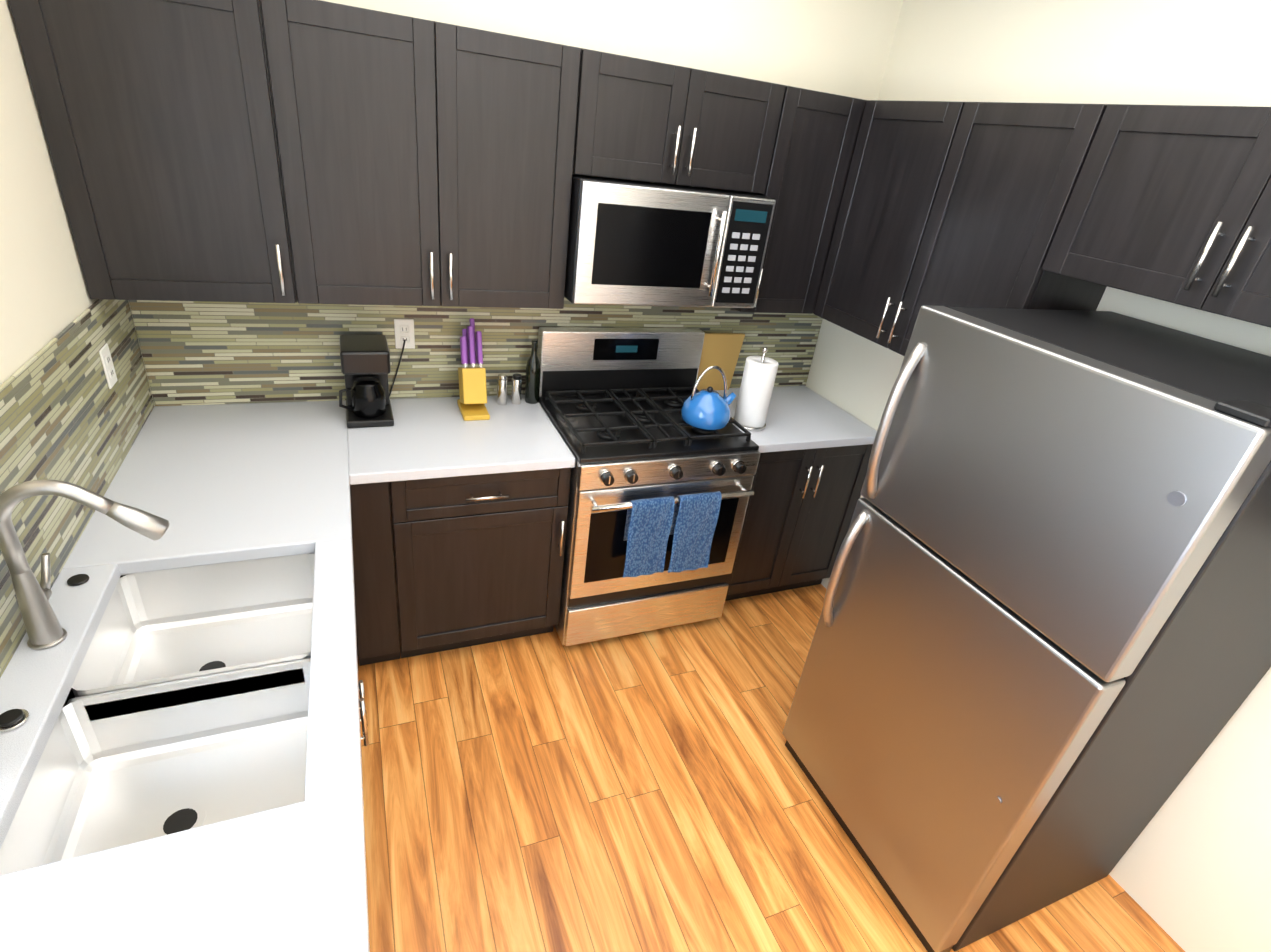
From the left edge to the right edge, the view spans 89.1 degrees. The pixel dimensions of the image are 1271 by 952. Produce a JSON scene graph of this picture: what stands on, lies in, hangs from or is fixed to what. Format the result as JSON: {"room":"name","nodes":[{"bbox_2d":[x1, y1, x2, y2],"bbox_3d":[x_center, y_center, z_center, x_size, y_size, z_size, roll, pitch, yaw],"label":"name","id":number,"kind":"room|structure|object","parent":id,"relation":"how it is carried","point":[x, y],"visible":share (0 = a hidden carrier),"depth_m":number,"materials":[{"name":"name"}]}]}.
{"room":"kitchen","nodes":[
{"label":"kitchen","id":0,"kind":"room"},
{"bbox_2d":[0,0,97,384],"bbox_3d":[-0.887,0.521,0.118,0.250,2.710,4.850,-5,30,-23],"label":"wall","id":1,"kind":"structure","parent":0,"point":[45,299],"depth_m":1.53,"materials":[{"name":"paint"}]},
{"bbox_2d":[0,299,159,677],"bbox_3d":[-0.892,0.570,0.488,0.009,0.454,4.297,-5,30,-23],"label":"backsplash","id":2,"kind":"structure","parent":1,"relation":"attached to","point":[68,415],"depth_m":1.60,"materials":[{"name":"tile"}]},
{"bbox_2d":[99,343,116,388],"bbox_3d":[-1.547,-0.322,1.898,0.008,0.116,0.072,-5,30,-23],"label":"electrical outlet","id":3,"kind":"object","parent":2,"relation":"attached to","point":[108,365],"visible":0.98,"depth_m":1.89,"materials":[{"name":"white plastic"}]},
{"bbox_2d":[128,0,902,405],"bbox_3d":[-0.413,-0.814,2.744,3.346,2.710,0.250,-5,30,-23],"label":"wall","id":4,"kind":"structure","parent":0,"point":[836,46],"depth_m":2.43,"materials":[{"name":"paint"}]},
{"bbox_2d":[8,0,297,302],"bbox_3d":[-1.313,-0.943,1.858,0.525,0.810,0.368,-5,30,-23],"label":"upper cabinet","id":5,"kind":"object","parent":4,"relation":"attached to","point":[157,117],"visible":0.98,"depth_m":1.74,"materials":[{"name":"black wood"}]},
{"bbox_2d":[260,0,580,308],"bbox_3d":[-0.668,-0.999,2.127,0.872,0.810,0.368,-5,30,-23],"label":"upper cabinet","id":6,"kind":"object","parent":4,"relation":"attached to","point":[423,162],"visible":1,"depth_m":1.98,"materials":[{"name":"black wood"}]},
{"bbox_2d":[132,297,822,405],"bbox_3d":[-0.373,-0.581,2.735,2.810,0.496,0.009,-5,30,-23],"label":"backsplash","id":7,"kind":"structure","parent":4,"relation":"attached to","point":[200,352],"depth_m":2.47,"materials":[{"name":"tile"}]},
{"bbox_2d":[394,319,414,348],"bbox_3d":[-0.894,-0.549,2.500,0.072,0.116,0.008,-5,30,-23],"label":"electrical outlet","id":8,"kind":"object","parent":7,"relation":"attached to","point":[403,329],"visible":1,"depth_m":2.50,"materials":[{"name":"white plastic"}]},
{"bbox_2d":[572,48,784,193],"bbox_3d":[0.110,-1.262,2.334,0.757,0.358,0.368,-5,30,-23],"label":"upper cabinet","id":9,"kind":"object","parent":4,"relation":"attached to","point":[637,119],"visible":1,"depth_m":2.20,"materials":[{"name":"black wood"}]},
{"bbox_2d":[564,174,775,307],"bbox_3d":[0.082,-0.899,2.476,0.753,0.406,0.458,-5,30,-23],"label":"microwave","id":10,"kind":"object","parent":9,"relation":"attached to","point":[639,243],"visible":0.98,"depth_m":2.30,"materials":[{"name":"silver metal"}]},
{"bbox_2d":[734,85,866,313],"bbox_3d":[0.746,-1.121,2.715,0.680,0.810,0.368,-5,30,-23],"label":"upper cabinet","id":11,"kind":"object","parent":4,"relation":"attached to","point":[817,132],"visible":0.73,"depth_m":2.51,"materials":[{"name":"black wood"}]},
{"bbox_2d":[357,584,1184,951],"bbox_3d":[0.372,1.629,1.367,3.346,0.100,5.350,-5,30,-23],"label":"floor","id":12,"kind":"structure","parent":0,"point":[653,790],"depth_m":2.12,"materials":[{"name":"brown wood"}]},
{"bbox_2d":[63,575,369,946],"bbox_3d":[-0.997,0.768,1.597,0.635,0.870,1.146,-5,30,-23],"label":"base cabinet","id":13,"kind":"object","parent":12,"relation":"on","point":[363,718],"visible":0.08,"depth_m":1.62,"materials":[{"name":"black"}]},
{"bbox_2d":[0,400,369,951],"bbox_3d":[-0.633,0.762,0.724,0.637,0.038,4.297,-5,30,-23],"label":"countertop","id":14,"kind":"structure","parent":13,"relation":"on","point":[226,482],"depth_m":1.22,"materials":[{"name":"white stone"}]},
{"bbox_2d":[0,709,29,731],"bbox_3d":[-1.119,0.435,1.157,0.048,0.014,0.048,-5,30,-23],"label":"stopper","id":15,"kind":"object","parent":14,"relation":"on","point":[11,719],"visible":1,"depth_m":1.15,"materials":[{"name":"black plastic"}]},
{"bbox_2d":[67,574,88,585],"bbox_3d":[-1.285,0.240,1.490,0.040,0.007,0.040,-5,30,-23],"label":"cap","id":16,"kind":"object","parent":14,"relation":"on","point":[77,579],"visible":1,"depth_m":1.49,"materials":[{"name":"black plastic"}]},
{"bbox_2d":[0,479,169,649],"bbox_3d":[-1.095,0.156,1.306,0.285,0.368,0.107,-5,30,-23],"label":"faucet","id":17,"kind":"object","parent":14,"relation":"on","point":[44,630],"visible":1,"depth_m":1.26,"materials":[{"name":"silver metal"}]},
{"bbox_2d":[0,553,314,874],"bbox_3d":[-0.923,0.494,1.390,0.486,0.180,0.846,-5,30,-23],"label":"sink","id":18,"kind":"object","parent":14,"relation":"in","point":[186,708],"visible":0.58,"depth_m":1.38,"materials":[{"name":"white porcelain"}]},
{"bbox_2d":[350,482,400,665],"bbox_3d":[-1.048,0.254,2.548,0.152,0.870,0.597,-5,30,-23],"label":"base cabinet","id":19,"kind":"object","parent":12,"relation":"on","point":[377,626],"visible":0.67,"depth_m":2.29,"materials":[{"name":"black wood"}]},
{"bbox_2d":[389,468,570,657],"bbox_3d":[-0.678,0.232,2.684,0.632,0.870,0.635,-5,30,-23],"label":"base cabinet","id":20,"kind":"object","parent":12,"relation":"on","point":[478,559],"visible":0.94,"depth_m":2.43,"materials":[{"name":"black wood"}]},
{"bbox_2d":[356,395,575,483],"bbox_3d":[-0.667,-0.164,2.453,0.726,0.038,0.637,-5,30,-23],"label":"countertop","id":21,"kind":"structure","parent":20,"relation":"on","point":[429,438],"depth_m":2.34,"materials":[{"name":"white stone"}]},
{"bbox_2d":[339,335,393,427],"bbox_3d":[-0.997,-0.350,2.371,0.180,0.285,0.210,-5,30,-23],"label":"coffee maker","id":22,"kind":"object","parent":21,"relation":"on","point":[365,365],"visible":1,"depth_m":2.33,"materials":[{"name":"black plastic"}]},
{"bbox_2d":[389,339,405,396],"bbox_3d":[-0.959,-0.406,2.520,0.134,0.248,0.048,-5,30,-23],"label":"cord","id":23,"kind":"object","parent":22,"relation":"attached to","point":[397,367],"visible":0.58,"depth_m":2.54,"materials":[{"name":"black plastic"}]},
{"bbox_2d":[457,318,489,420],"bbox_3d":[-0.638,-0.418,2.526,0.100,0.345,0.214,-5,30,-23],"label":"knife block","id":24,"kind":"object","parent":21,"relation":"on","point":[471,401],"visible":1,"depth_m":2.51,"materials":[{"name":"yellow wood"}]},
{"bbox_2d":[497,374,507,404],"bbox_3d":[-0.551,-0.358,2.669,0.042,0.126,0.042,-5,30,-23],"label":"shaker","id":25,"kind":"object","parent":21,"relation":"on","point":[502,381],"visible":1,"depth_m":2.65,"materials":[{"name":"silver metal"}]},
{"bbox_2d":[511,373,521,404],"bbox_3d":[-0.495,-0.363,2.692,0.042,0.126,0.042,-5,30,-23],"label":"shaker","id":26,"kind":"object","parent":21,"relation":"on","point":[516,391],"visible":1,"depth_m":2.68,"materials":[{"name":"silver metal"}]},
{"bbox_2d":[525,339,540,403],"bbox_3d":[-0.426,-0.435,2.693,0.062,0.268,0.062,-5,30,-23],"label":"oil bottle","id":27,"kind":"object","parent":21,"relation":"on","point":[532,380],"visible":1,"depth_m":2.68,"materials":[{"name":"black"}]},
{"bbox_2d":[537,327,759,645],"bbox_3d":[0.008,0.054,2.822,0.756,1.215,0.724,-5,30,-23],"label":"range","id":28,"kind":"object","parent":12,"relation":"on","point":[611,401],"visible":0.85,"depth_m":2.67,"materials":[{"name":"silver metal"}]},
{"bbox_2d":[623,495,682,577],"bbox_3d":[0.045,0.236,2.504,0.175,0.341,0.047,-5,30,-23],"label":"towel","id":29,"kind":"object","parent":28,"relation":"hanging from","point":[650,522],"depth_m":2.49,"materials":[{"name":"blue fabric"}]},
{"bbox_2d":[671,491,721,571],"bbox_3d":[0.230,0.225,2.584,0.183,0.351,0.047,-5,30,-23],"label":"towel","id":30,"kind":"object","parent":28,"relation":"hanging from","point":[689,521],"depth_m":2.56,"materials":[{"name":"blue fabric"}]},
{"bbox_2d":[681,366,735,429],"bbox_3d":[0.308,-0.329,2.598,0.230,0.241,0.204,-5,30,-23],"label":"kettle","id":31,"kind":"object","parent":28,"relation":"on","point":[708,408],"visible":1,"depth_m":2.56,"materials":[{"name":"blue"}]},
{"bbox_2d":[725,444,872,600],"bbox_3d":[0.635,0.118,3.230,0.688,0.870,0.635,-5,30,-23],"label":"base cabinet","id":32,"kind":"object","parent":12,"relation":"on","point":[801,506],"visible":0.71,"depth_m":2.99,"materials":[{"name":"black wood"}]},
{"bbox_2d":[714,386,876,452],"bbox_3d":[0.686,-0.284,3.021,0.690,0.038,0.625,-5,30,-23],"label":"countertop","id":33,"kind":"structure","parent":32,"relation":"on","point":[798,418],"depth_m":2.92,"materials":[{"name":"white stone"}]},
{"bbox_2d":[696,333,744,390],"bbox_3d":[0.383,-0.537,3.063,0.220,0.298,0.062,-5,30,-23],"label":"cutting board","id":34,"kind":"object","parent":33,"relation":"on","point":[721,351],"visible":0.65,"depth_m":3.04,"materials":[{"name":"brown wood"}]},
{"bbox_2d":[733,347,778,430],"bbox_3d":[0.515,-0.379,2.741,0.150,0.347,0.150,-5,30,-23],"label":"paper towel","id":35,"kind":"object","parent":33,"relation":"on","point":[756,389],"visible":0.94,"depth_m":2.70,"materials":[{"name":"white paper"}]},
{"bbox_2d":[782,305,1270,951],"bbox_3d":[1.113,0.438,1.881,0.828,1.683,0.782,-5,30,-23],"label":"fridge","id":36,"kind":"object","parent":12,"relation":"on","point":[1036,665],"visible":1,"depth_m":1.55,"materials":[{"name":"silver metal"}]},
{"bbox_2d":[806,0,1270,951],"bbox_3d":[1.962,0.274,1.304,0.250,2.710,4.850,-5,30,-23],"label":"wall","id":37,"kind":"structure","parent":0,"point":[1190,870],"depth_m":1.92,"materials":[{"name":"paint"}]},
{"bbox_2d":[814,100,964,347],"bbox_3d":[1.035,-0.952,2.470,0.368,0.810,0.470,-5,30,-23],"label":"upper cabinet","id":38,"kind":"object","parent":37,"relation":"attached to","point":[899,159],"visible":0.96,"depth_m":2.38,"materials":[{"name":"black wood"}]},
{"bbox_2d":[887,102,1111,355],"bbox_3d":[1.211,-0.729,2.095,0.368,0.810,0.468,-5,30,-23],"label":"upper cabinet","id":39,"kind":"object","parent":37,"relation":"attached to","point":[1010,175],"visible":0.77,"depth_m":1.96,"materials":[{"name":"black wood"}]},
{"bbox_2d":[1042,104,1270,327],"bbox_3d":[1.482,-0.584,1.474,0.368,0.420,0.858,-5,30,-23],"label":"upper cabinet","id":40,"kind":"object","parent":37,"relation":"attached to","point":[1170,203],"visible":1,"depth_m":1.54,"materials":[{"name":"black wood"}]}
]}

